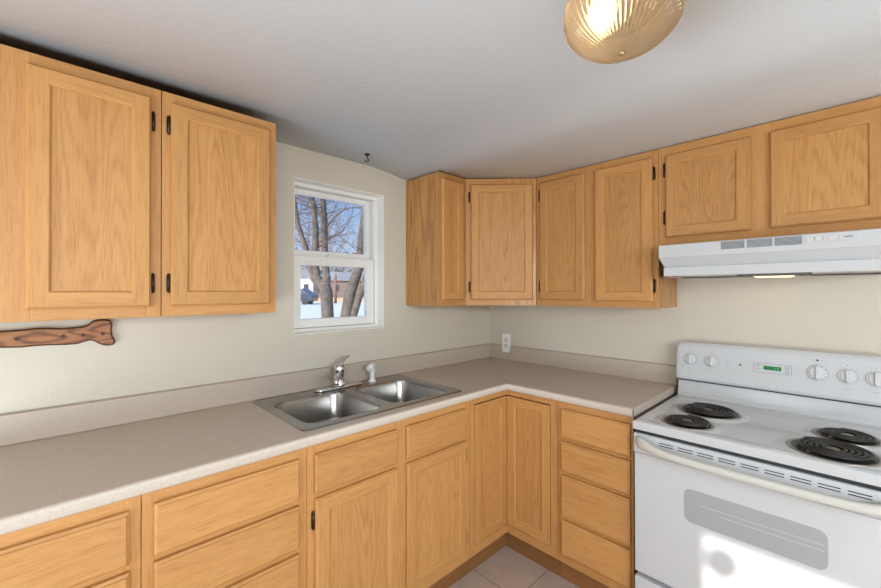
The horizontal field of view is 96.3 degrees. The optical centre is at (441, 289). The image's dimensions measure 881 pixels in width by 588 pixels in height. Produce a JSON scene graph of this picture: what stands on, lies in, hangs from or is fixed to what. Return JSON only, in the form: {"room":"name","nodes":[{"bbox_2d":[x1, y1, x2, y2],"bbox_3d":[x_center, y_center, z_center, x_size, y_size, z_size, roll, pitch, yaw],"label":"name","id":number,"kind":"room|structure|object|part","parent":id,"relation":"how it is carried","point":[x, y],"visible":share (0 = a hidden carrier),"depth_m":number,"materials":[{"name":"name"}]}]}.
{"room":"kitchen","nodes":[
{"label":"kitchen","id":0,"kind":"room"},
{"bbox_2d":[0,142,489,413],"bbox_3d":[-1.263,0.280,1.539,4.700,2.280,0.150,0,0,-44],"label":"wall","id":1,"kind":"structure","parent":0,"point":[147,354],"depth_m":1.86,"materials":[{"name":"beige paint"}]},
{"bbox_2d":[0,319,114,347],"bbox_3d":[-1.506,0.156,1.187,0.813,0.098,0.019,0,0,-44],"label":"plaque","id":2,"kind":"object","parent":1,"relation":"attached to","point":[99,331],"visible":1,"depth_m":1.36,"materials":[{"name":"brown wood"}]},
{"bbox_2d":[0,44,160,322],"bbox_3d":[-1.317,-0.293,1.167,0.762,0.766,0.313,0,0,-44],"label":"upper cabinet","id":3,"kind":"object","parent":1,"relation":"attached to","point":[80,148],"visible":1,"depth_m":1.18,"materials":[{"name":"brown wood"}]},
{"bbox_3d":[-1.064,-0.292,1.206,0.287,0.696,0.019,0,0,-44],"label":"door","id":4,"kind":"part","parent":3,"relation":"part of","materials":[{"name":"brown wood"}]},
{"bbox_3d":[-1.065,-0.292,1.207,0.186,0.595,0.008,0,0,-44],"label":"panel","id":5,"kind":"part","parent":3,"relation":"part of","materials":[{"name":"brown wood"}]},
{"bbox_2d":[161,91,275,316],"bbox_3d":[-0.903,-0.291,1.565,0.382,0.766,0.313,0,0,-44],"label":"upper cabinet","id":6,"kind":"object","parent":1,"relation":"attached to","point":[218,165],"visible":0.97,"depth_m":1.44,"materials":[{"name":"brown wood"}]},
{"bbox_3d":[-0.802,-0.292,1.460,0.230,0.594,0.008,0,0,-44],"label":"panel","id":7,"kind":"part","parent":6,"relation":"part of","materials":[{"name":"brown wood"}]},
{"bbox_2d":[0,344,490,446],"bbox_3d":[-0.589,0.457,2.069,2.688,0.099,0.017,0,0,-44],"label":"backsplash","id":8,"kind":"structure","parent":1,"relation":"attached to","point":[20,427],"depth_m":1.63,"materials":[{"name":"beige laminate"}]},
{"bbox_2d":[295,182,377,332],"bbox_3d":[-0.605,-0.167,2.216,0.543,0.782,0.089,0,0,-44],"label":"window","id":9,"kind":"structure","parent":1,"relation":"in","point":[368,260],"depth_m":2.26,"materials":[{"name":"white plastic"}]},
{"bbox_3d":[-0.615,-0.349,2.227,0.497,0.372,0.027,0,0,-44],"label":"sash","id":10,"kind":"part","parent":9,"relation":"part of","materials":[{"name":"white plastic"}]},
{"bbox_3d":[-0.592,0.011,2.201,0.493,0.378,0.030,0,0,-44],"label":"sash","id":11,"kind":"part","parent":9,"relation":"part of","materials":[{"name":"white plastic"}]},
{"bbox_2d":[294,177,383,334],"bbox_3d":[-0.554,-0.167,2.163,0.543,0.782,0.059,0,0,-44],"label":"trim","id":12,"kind":"structure","parent":1,"relation":"attached to","point":[380,197],"depth_m":2.33,"materials":[{"name":"white paint"}]},
{"bbox_2d":[406,171,464,305],"bbox_3d":[-0.030,-0.288,2.406,0.223,0.766,0.313,0,0,-44],"label":"upper cabinet","id":13,"kind":"object","parent":1,"relation":"attached to","point":[435,202],"visible":1,"depth_m":2.31,"materials":[{"name":"brown wood"}]},
{"bbox_3d":[0.059,-0.289,2.314,0.223,0.766,0.019,0,0,-44],"label":"frame","id":14,"kind":"part","parent":13,"relation":"part of","materials":[{"name":"brown wood"}]},
{"bbox_3d":[0.068,-0.288,2.297,0.174,0.697,0.019,0,0,-44],"label":"door","id":15,"kind":"part","parent":13,"relation":"part of","materials":[{"name":"brown wood"}]},
{"bbox_3d":[0.068,-0.288,2.298,0.073,0.596,0.008,0,0,-44],"label":"panel","id":16,"kind":"part","parent":13,"relation":"part of","materials":[{"name":"brown wood"}]},
{"bbox_2d":[465,178,536,304],"bbox_3d":[0.365,-0.288,2.590,0.596,0.766,0.596,0,0,-44],"label":"upper cabinet","id":17,"kind":"object","parent":1,"relation":"attached to","point":[500,214],"visible":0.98,"depth_m":2.37,"materials":[{"name":"brown wood"}]},
{"bbox_3d":[0.361,-0.289,2.387,0.428,0.766,0.012,0,0,1],"label":"frame","id":18,"kind":"part","parent":17,"relation":"part of","materials":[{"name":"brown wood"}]},
{"bbox_3d":[0.364,-0.288,2.372,0.272,0.596,0.008,0,0,1],"label":"panel","id":19,"kind":"part","parent":17,"relation":"part of","materials":[{"name":"brown wood"}]},
{"bbox_2d":[0,0,880,180],"bbox_3d":[0.244,-0.800,-0.022,4.700,0.222,4.500,0,0,-44],"label":"ceiling","id":20,"kind":"structure","parent":0,"point":[466,89],"depth_m":1.26,"materials":[{"name":"white paint"}]},
{"bbox_2d":[563,0,686,63],"bbox_3d":[0.387,-0.610,0.844,0.240,0.218,0.240,0,0,-44],"label":"ceiling light","id":21,"kind":"object","parent":20,"relation":"attached to","point":[597,31],"visible":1,"depth_m":0.80,"materials":[{"name":"gold metal"}]},
{"bbox_2d":[449,546,579,587],"bbox_3d":[0.247,1.460,-0.034,4.700,0.100,4.500,0,0,-44],"label":"floor","id":22,"kind":"structure","parent":0,"point":[507,568],"depth_m":1.96,"materials":[{"name":"tile"}]},
{"bbox_2d":[0,495,140,587],"bbox_3d":[-1.159,0.979,1.091,0.456,0.876,0.629,0,0,-44],"label":"base cabinet","id":23,"kind":"object","parent":22,"relation":"on","point":[100,547],"visible":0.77,"depth_m":0.95,"materials":[{"name":"brown wood"}]},
{"bbox_3d":[-0.948,0.797,0.873,0.406,0.142,0.019,0,0,-44],"label":"drawer","id":24,"kind":"part","parent":23,"relation":"part of","materials":[{"name":"brown wood"}]},
{"bbox_2d":[141,448,306,587],"bbox_3d":[-0.830,0.980,1.408,0.456,0.876,0.629,0,0,-44],"label":"base cabinet","id":25,"kind":"object","parent":22,"relation":"on","point":[245,526],"visible":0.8,"depth_m":1.18,"materials":[{"name":"brown wood"}]},
{"bbox_3d":[-0.621,0.798,1.188,0.399,0.142,0.019,0,0,-44],"label":"drawer","id":26,"kind":"part","parent":25,"relation":"part of","materials":[{"name":"brown wood"}]},
{"bbox_3d":[-0.621,0.639,1.189,0.399,0.137,0.019,0,0,-44],"label":"drawer","id":27,"kind":"part","parent":25,"relation":"part of","materials":[{"name":"brown wood"}]},
{"bbox_3d":[-0.620,0.987,1.187,0.399,0.198,0.019,0,0,-44],"label":"drawer","id":28,"kind":"part","parent":25,"relation":"part of","materials":[{"name":"brown wood"}]},
{"bbox_2d":[307,401,468,587],"bbox_3d":[-0.365,0.982,1.856,0.833,0.876,0.629,0,0,-44],"label":"base cabinet","id":29,"kind":"object","parent":22,"relation":"on","point":[388,505],"visible":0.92,"depth_m":1.58,"materials":[{"name":"brown wood"}]},
{"bbox_3d":[-0.308,0.640,1.490,0.358,0.137,0.019,0,0,-44],"label":"false drawer","id":30,"kind":"part","parent":29,"relation":"part of","materials":[{"name":"brown wood"}]},
{"bbox_3d":[-0.306,0.998,1.489,0.356,0.540,0.019,0,0,-44],"label":"door","id":31,"kind":"part","parent":29,"relation":"part of","materials":[{"name":"brown wood"}]},
{"bbox_3d":[-0.307,0.998,1.490,0.256,0.439,0.008,0,0,-44],"label":"panel","id":32,"kind":"part","parent":29,"relation":"part of","materials":[{"name":"brown wood"}]},
{"bbox_3d":[-0.011,0.641,1.776,0.367,0.137,0.019,0,0,-44],"label":"false drawer","id":33,"kind":"part","parent":29,"relation":"part of","materials":[{"name":"brown wood"}]},
{"bbox_3d":[-0.011,0.999,1.774,0.367,0.540,0.019,0,0,-44],"label":"door","id":34,"kind":"part","parent":29,"relation":"part of","materials":[{"name":"brown wood"}]},
{"bbox_3d":[-0.012,0.999,1.775,0.266,0.439,0.008,0,0,-44],"label":"panel","id":35,"kind":"part","parent":29,"relation":"part of","materials":[{"name":"brown wood"}]},
{"bbox_2d":[465,390,560,576],"bbox_3d":[0.362,0.983,2.360,0.911,0.876,0.912,0,0,-44],"label":"base cabinet","id":36,"kind":"object","parent":22,"relation":"on","point":[513,436],"visible":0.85,"depth_m":2.03,"materials":[{"name":"brown wood"}]},
{"bbox_2d":[0,343,676,534],"bbox_3d":[-0.154,0.476,1.618,2.688,0.150,1.271,0,0,-44],"label":"countertop","id":37,"kind":"structure","parent":36,"relation":"on","point":[57,462],"depth_m":1.44,"materials":[{"name":"beige laminate"}]},
{"bbox_2d":[252,375,460,430],"bbox_3d":[-0.372,0.585,1.872,0.832,0.168,0.540,0,0,-44],"label":"sink","id":38,"kind":"object","parent":37,"relation":"in","point":[309,410],"visible":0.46,"depth_m":1.88,"materials":[{"name":"metal"}]},
{"bbox_3d":[-0.494,0.585,1.711,0.350,0.166,0.388,0,0,-44],"label":"bowl","id":39,"kind":"part","parent":38,"relation":"part of","materials":[{"name":"metal"}]},
{"bbox_2d":[314,355,361,392],"bbox_3d":[-0.474,0.423,1.976,0.266,0.159,0.208,0,0,-44],"label":"faucet","id":40,"kind":"object","parent":38,"relation":"on","point":[339,368],"visible":1,"depth_m":2.00,"materials":[{"name":"silver metal"}]},
{"bbox_3d":[-0.505,0.435,1.927,0.031,0.066,0.211,0,0,-10],"label":"spout","id":41,"kind":"part","parent":40,"relation":"part of","materials":[{"name":"silver metal"}]},
{"bbox_3d":[-0.523,0.496,2.027,0.266,0.013,0.056,0,0,-44],"label":"plate","id":42,"kind":"part","parent":40,"relation":"part of","materials":[{"name":"silver metal"}]},
{"bbox_3d":[-0.505,0.371,2.050,0.034,0.054,0.075,0,0,39],"label":"lever","id":43,"kind":"part","parent":40,"relation":"part of","materials":[{"name":"silver metal"}]},
{"bbox_2d":[366,363,375,381],"bbox_3d":[-0.381,0.453,2.154,0.044,0.102,0.067,0,0,11],"label":"sprayer","id":44,"kind":"object","parent":38,"relation":"on","point":[371,367],"visible":1,"depth_m":2.15,"materials":[{"name":"white plastic"}]},
{"bbox_3d":[-0.207,0.586,1.987,0.350,0.166,0.388,0,0,-44],"label":"bowl","id":45,"kind":"part","parent":38,"relation":"part of","materials":[{"name":"metal"}]},
{"bbox_3d":[0.250,0.931,2.053,0.322,0.774,0.019,0,0,-44],"label":"frame","id":46,"kind":"part","parent":36,"relation":"part of","materials":[{"name":"brown wood"}]},
{"bbox_3d":[0.258,0.924,2.059,0.261,0.694,0.019,0,0,-44],"label":"door","id":47,"kind":"part","parent":36,"relation":"part of","materials":[{"name":"brown wood"}]},
{"bbox_3d":[0.257,0.924,2.060,0.160,0.594,0.008,0,0,-44],"label":"panel","id":48,"kind":"part","parent":36,"relation":"part of","materials":[{"name":"brown wood"}]},
{"bbox_3d":[0.457,0.923,2.056,0.008,0.594,0.160,0,0,-44],"label":"panel","id":49,"kind":"part","parent":36,"relation":"part of","materials":[{"name":"brown wood"}]},
{"bbox_3d":[0.456,0.923,2.055,0.019,0.694,0.261,0,0,-44],"label":"door","id":50,"kind":"part","parent":36,"relation":"part of","materials":[{"name":"brown wood"}]},
{"bbox_3d":[0.470,0.931,2.042,0.019,0.774,0.302,0,0,-44],"label":"frame","id":51,"kind":"part","parent":36,"relation":"part of","materials":[{"name":"brown wood"}]},
{"bbox_2d":[558,392,676,587],"bbox_3d":[0.905,0.981,2.001,0.629,0.876,0.356,0,0,-44],"label":"base cabinet","id":52,"kind":"object","parent":22,"relation":"on","point":[596,453],"visible":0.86,"depth_m":1.77,"materials":[{"name":"brown wood"}]},
{"bbox_3d":[0.690,0.988,1.784,0.019,0.198,0.321,0,0,-44],"label":"drawer","id":53,"kind":"part","parent":52,"relation":"part of","materials":[{"name":"brown wood"}]},
{"bbox_3d":[0.690,0.799,1.785,0.019,0.142,0.321,0,0,-44],"label":"drawer","id":54,"kind":"part","parent":52,"relation":"part of","materials":[{"name":"brown wood"}]},
{"bbox_3d":[0.690,0.640,1.786,0.019,0.137,0.321,0,0,-44],"label":"drawer","id":55,"kind":"part","parent":52,"relation":"part of","materials":[{"name":"brown wood"}]},
{"bbox_3d":[0.691,1.187,1.783,0.019,0.163,0.321,0,0,-44],"label":"drawer","id":56,"kind":"part","parent":52,"relation":"part of","materials":[{"name":"brown wood"}]},
{"bbox_3d":[0.699,0.929,1.804,0.019,0.774,0.355,0,0,-44],"label":"frame","id":57,"kind":"part","parent":52,"relation":"part of","materials":[{"name":"brown wood"}]},
{"bbox_2d":[633,341,880,587],"bbox_3d":[1.266,0.839,1.548,0.685,1.154,0.764,0,0,-44],"label":"electric range","id":58,"kind":"object","parent":22,"relation":"on","point":[763,468],"visible":1,"depth_m":1.46,"materials":[{"name":"white metal"}]},
{"bbox_3d":[1.069,1.274,1.355,0.033,0.213,0.759,0,0,-44],"label":"storage drawer","id":59,"kind":"part","parent":58,"relation":"part of","materials":[{"name":"white metal"}]},
{"bbox_2d":[638,571,672,587],"bbox_3d":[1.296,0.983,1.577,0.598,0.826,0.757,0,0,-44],"label":"drawer","id":60,"kind":"object","parent":58,"relation":"in","point":[665,585],"depth_m":1.59,"materials":[{"name":"white metal"}]},
{"bbox_3d":[1.248,0.346,1.978,0.016,0.053,0.053,0,0,-44],"label":"control knob","id":61,"kind":"part","parent":58,"relation":"part of","materials":[{"name":"white plastic"}]},
{"bbox_3d":[1.311,0.346,1.913,0.016,0.054,0.054,0,0,-44],"label":"control knob","id":62,"kind":"part","parent":58,"relation":"part of","materials":[{"name":"white plastic"}]},
{"bbox_2d":[633,394,880,486],"bbox_3d":[1.262,0.549,1.546,0.582,0.036,0.763,0,0,-44],"label":"cooktop","id":63,"kind":"object","parent":58,"relation":"in","point":[841,448],"depth_m":1.47,"materials":[{"name":"white metal"}]},
{"bbox_2d":[634,429,880,587],"bbox_3d":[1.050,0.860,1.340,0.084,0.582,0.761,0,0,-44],"label":"oven","id":64,"kind":"object","parent":58,"relation":"in","point":[708,515],"depth_m":1.36,"materials":[{"name":"white metal"}]},
{"bbox_3d":[1.486,0.357,1.764,0.072,0.188,0.764,0,0,-44],"label":"control panel","id":65,"kind":"part","parent":58,"relation":"part of","materials":[{"name":"white ceramic"}]},
{"bbox_3d":[1.569,0.346,1.644,0.018,0.065,0.066,0,0,-44],"label":"control knob","id":66,"kind":"part","parent":58,"relation":"part of","materials":[{"name":"white plastic"}]},
{"bbox_3d":[1.629,0.347,1.581,0.017,0.056,0.056,0,0,-44],"label":"control knob","id":67,"kind":"part","parent":58,"relation":"part of","materials":[{"name":"white plastic"}]},
{"bbox_3d":[1.683,0.347,1.525,0.017,0.056,0.056,0,0,-44],"label":"control knob","id":68,"kind":"part","parent":58,"relation":"part of","materials":[{"name":"white plastic"}]},
{"bbox_2d":[490,274,880,394],"bbox_3d":[1.936,0.275,1.497,0.150,2.280,4.350,0,0,-44],"label":"wall","id":69,"kind":"structure","parent":0,"point":[824,313],"depth_m":1.95,"materials":[{"name":"beige paint"}]},
{"bbox_2d":[502,333,510,351],"bbox_3d":[0.478,0.389,2.893,0.009,0.136,0.075,0,0,-44],"label":"wall outlet","id":70,"kind":"object","parent":69,"relation":"attached to","point":[506,338],"visible":1,"depth_m":2.89,"materials":[{"name":"white plastic"}]},
{"bbox_2d":[491,344,676,384],"bbox_3d":[0.814,0.458,2.538,0.017,0.101,1.252,0,0,-44],"label":"backsplash","id":71,"kind":"structure","parent":69,"relation":"attached to","point":[661,373],"depth_m":2.40,"materials":[{"name":"beige laminate"}]},
{"bbox_2d":[537,149,676,308],"bbox_3d":[0.908,-0.291,2.229,0.313,0.766,0.673,0,0,-44],"label":"upper cabinet","id":72,"kind":"object","parent":69,"relation":"attached to","point":[598,224],"visible":0.99,"depth_m":2.07,"materials":[{"name":"brown wood"}]},
{"bbox_3d":[0.686,-0.290,2.250,0.008,0.595,0.177,0,0,-44],"label":"panel","id":73,"kind":"part","parent":72,"relation":"part of","materials":[{"name":"brown wood"}]},
{"bbox_3d":[0.685,-0.290,2.249,0.019,0.696,0.278,0,0,-44],"label":"door","id":74,"kind":"part","parent":72,"relation":"part of","materials":[{"name":"brown wood"}]},
{"bbox_3d":[0.922,-0.290,2.005,0.008,0.598,0.184,0,0,-44],"label":"panel","id":75,"kind":"part","parent":72,"relation":"part of","materials":[{"name":"brown wood"}]},
{"bbox_3d":[0.921,-0.290,2.004,0.019,0.699,0.285,0,0,-44],"label":"door","id":76,"kind":"part","parent":72,"relation":"part of","materials":[{"name":"brown wood"}]},
{"bbox_2d":[658,96,880,244],"bbox_3d":[1.407,-0.445,1.712,0.313,0.464,0.764,0,0,-44],"label":"upper cabinet","id":77,"kind":"object","parent":69,"relation":"attached to","point":[817,171],"visible":0.9,"depth_m":1.56,"materials":[{"name":"brown wood"}]},
{"bbox_3d":[1.171,-0.441,1.747,0.008,0.289,0.220,0,0,-44],"label":"panel","id":78,"kind":"part","parent":77,"relation":"part of","materials":[{"name":"brown wood"}]},
{"bbox_3d":[1.170,-0.441,1.746,0.019,0.390,0.320,0,0,-44],"label":"door","id":79,"kind":"part","parent":77,"relation":"part of","materials":[{"name":"brown wood"}]},
{"bbox_3d":[1.434,-0.443,1.472,0.019,0.390,0.320,0,0,-44],"label":"door","id":80,"kind":"part","parent":77,"relation":"part of","materials":[{"name":"brown wood"}]},
{"bbox_3d":[1.435,-0.443,1.473,0.008,0.289,0.220,0,0,-44],"label":"panel","id":81,"kind":"part","parent":77,"relation":"part of","materials":[{"name":"brown wood"}]},
{"bbox_2d":[659,228,880,278],"bbox_3d":[1.360,-0.131,1.664,0.446,0.162,0.757,0,0,-44],"label":"range hood","id":82,"kind":"object","parent":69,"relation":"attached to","point":[852,252],"visible":1,"depth_m":1.48,"materials":[{"name":"white metal"}]},
{"bbox_2d":[721,240,743,248],"bbox_3d":[1.153,-0.179,1.560,0.004,0.030,0.075,0,0,-44],"label":"vent grille","id":83,"kind":"object","parent":82,"relation":"attached to","point":[725,244],"depth_m":1.56,"materials":[{"name":"grey metal"}]},
{"bbox_2d":[747,238,771,247],"bbox_3d":[1.211,-0.179,1.500,0.004,0.030,0.074,0,0,-44],"label":"vent grille","id":84,"kind":"object","parent":82,"relation":"attached to","point":[751,242],"depth_m":1.50,"materials":[{"name":"grey metal"}]},
{"bbox_2d":[775,236,801,245],"bbox_3d":[1.268,-0.179,1.441,0.004,0.030,0.074,0,0,-44],"label":"vent grille","id":85,"kind":"object","parent":82,"relation":"attached to","point":[779,240],"depth_m":1.44,"materials":[{"name":"grey metal"}]},
{"bbox_2d":[806,237,813,240],"bbox_3d":[1.308,-0.180,1.398,0.002,0.016,0.019,0,0,-44],"label":"rocker switch","id":86,"kind":"object","parent":82,"relation":"attached to","point":[807,238],"depth_m":1.40,"materials":[{"name":"white plastic"}]},
{"bbox_2d":[815,236,821,240],"bbox_3d":[1.323,-0.180,1.382,0.002,0.016,0.016,0,0,-44],"label":"rocker switch","id":87,"kind":"object","parent":82,"relation":"attached to","point":[817,238],"depth_m":1.38,"materials":[{"name":"white plastic"}]},
{"bbox_3d":[1.345,-0.181,1.362,0.002,0.029,0.132,0,0,-44],"label":"switch panel","id":88,"kind":"part","parent":82,"relation":"part of","materials":[{"name":"white plastic"}]},
{"bbox_2d":[828,235,836,239],"bbox_3d":[1.347,-0.180,1.357,0.002,0.016,0.022,0,0,-44],"label":"rocker switch","id":89,"kind":"object","parent":82,"relation":"attached to","point":[830,237],"depth_m":1.36,"materials":[{"name":"white plastic"}]},
{"label":"outside","id":90,"kind":"structure","parent":0,"visible":0},
{"bbox_2d":[301,302,363,318],"bbox_3d":[-26.880,1.841,67.345,130.000,0.300,129.500,0,0,-44],"label":"ground","id":91,"kind":"structure","parent":90,"point":[313,310],"depth_m":27.87,"materials":[{"name":"white snow"}]},
{"bbox_2d":[301,288,317,304],"bbox_3d":[-15.513,0.704,41.711,4.491,1.680,1.840,0,0,0],"label":"parked car","id":92,"kind":"object","parent":91,"relation":"on","point":[307,296],"visible":0.48,"depth_m":40.81,"materials":[{"name":"blue paint"}]},
{"bbox_2d":[301,270,321,297],"bbox_3d":[-20.292,-0.667,57.751,5.600,4.600,6.800,0,0,0],"label":"house","id":93,"kind":"structure","parent":91,"relation":"on","point":[306,283],"depth_m":54.76,"materials":[{"name":"white"}]},
{"bbox_2d":[295,194,361,317],"bbox_3d":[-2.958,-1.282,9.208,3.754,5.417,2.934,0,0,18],"label":"bare tree","id":94,"kind":"object","parent":91,"relation":"on","point":[322,284],"visible":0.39,"depth_m":8.94,"materials":[{"name":"grey plant"}]},
{"bbox_2d":[331,274,342,302],"bbox_3d":[-12.319,-0.139,46.005,1.802,3.400,0.317,0,0,-6],"label":"utility pole","id":95,"kind":"object","parent":91,"relation":"on","point":[335,280],"visible":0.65,"depth_m":45.91,"materials":[{"name":"brown wood"}]},
{"bbox_3d":[-12.319,-0.139,46.005,0.296,3.400,0.296,0,0,-21],"label":"post","id":96,"kind":"part","parent":95,"relation":"part of","materials":[{"name":"brown wood"}]},
{"bbox_2d":[312,206,363,316],"bbox_3d":[-1.661,-0.708,8.581,2.161,4.185,2.148,0,0,-44],"label":"bare tree","id":97,"kind":"object","parent":91,"relation":"on","point":[351,303],"visible":0.31,"depth_m":8.42,"materials":[{"name":"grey plant"}]},
{"bbox_2d":[313,298,363,302],"bbox_3d":[-10.705,1.276,49.453,13.000,0.600,1.600,0,0,0],"label":"fence","id":98,"kind":"object","parent":91,"relation":"on","point":[339,300],"visible":0.07,"depth_m":48.75,"materials":[{"name":"white wood"}]},
{"bbox_2d":[319,272,363,297],"bbox_3d":[-11.778,-0.442,55.397,9.600,4.100,6.800,0,0,0],"label":"house","id":99,"kind":"structure","parent":91,"relation":"on","point":[345,276],"depth_m":52.40,"materials":[{"name":"brown"}]},
{"bbox_2d":[329,266,353,271],"bbox_3d":[-17.705,-2.357,70.102,6.435,8.097,6.344,0,0,-8],"label":"tree","id":100,"kind":"object","parent":91,"relation":"on","point":[331,268],"visible":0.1,"depth_m":69.08,"materials":[{"name":"plant"}]}
]}

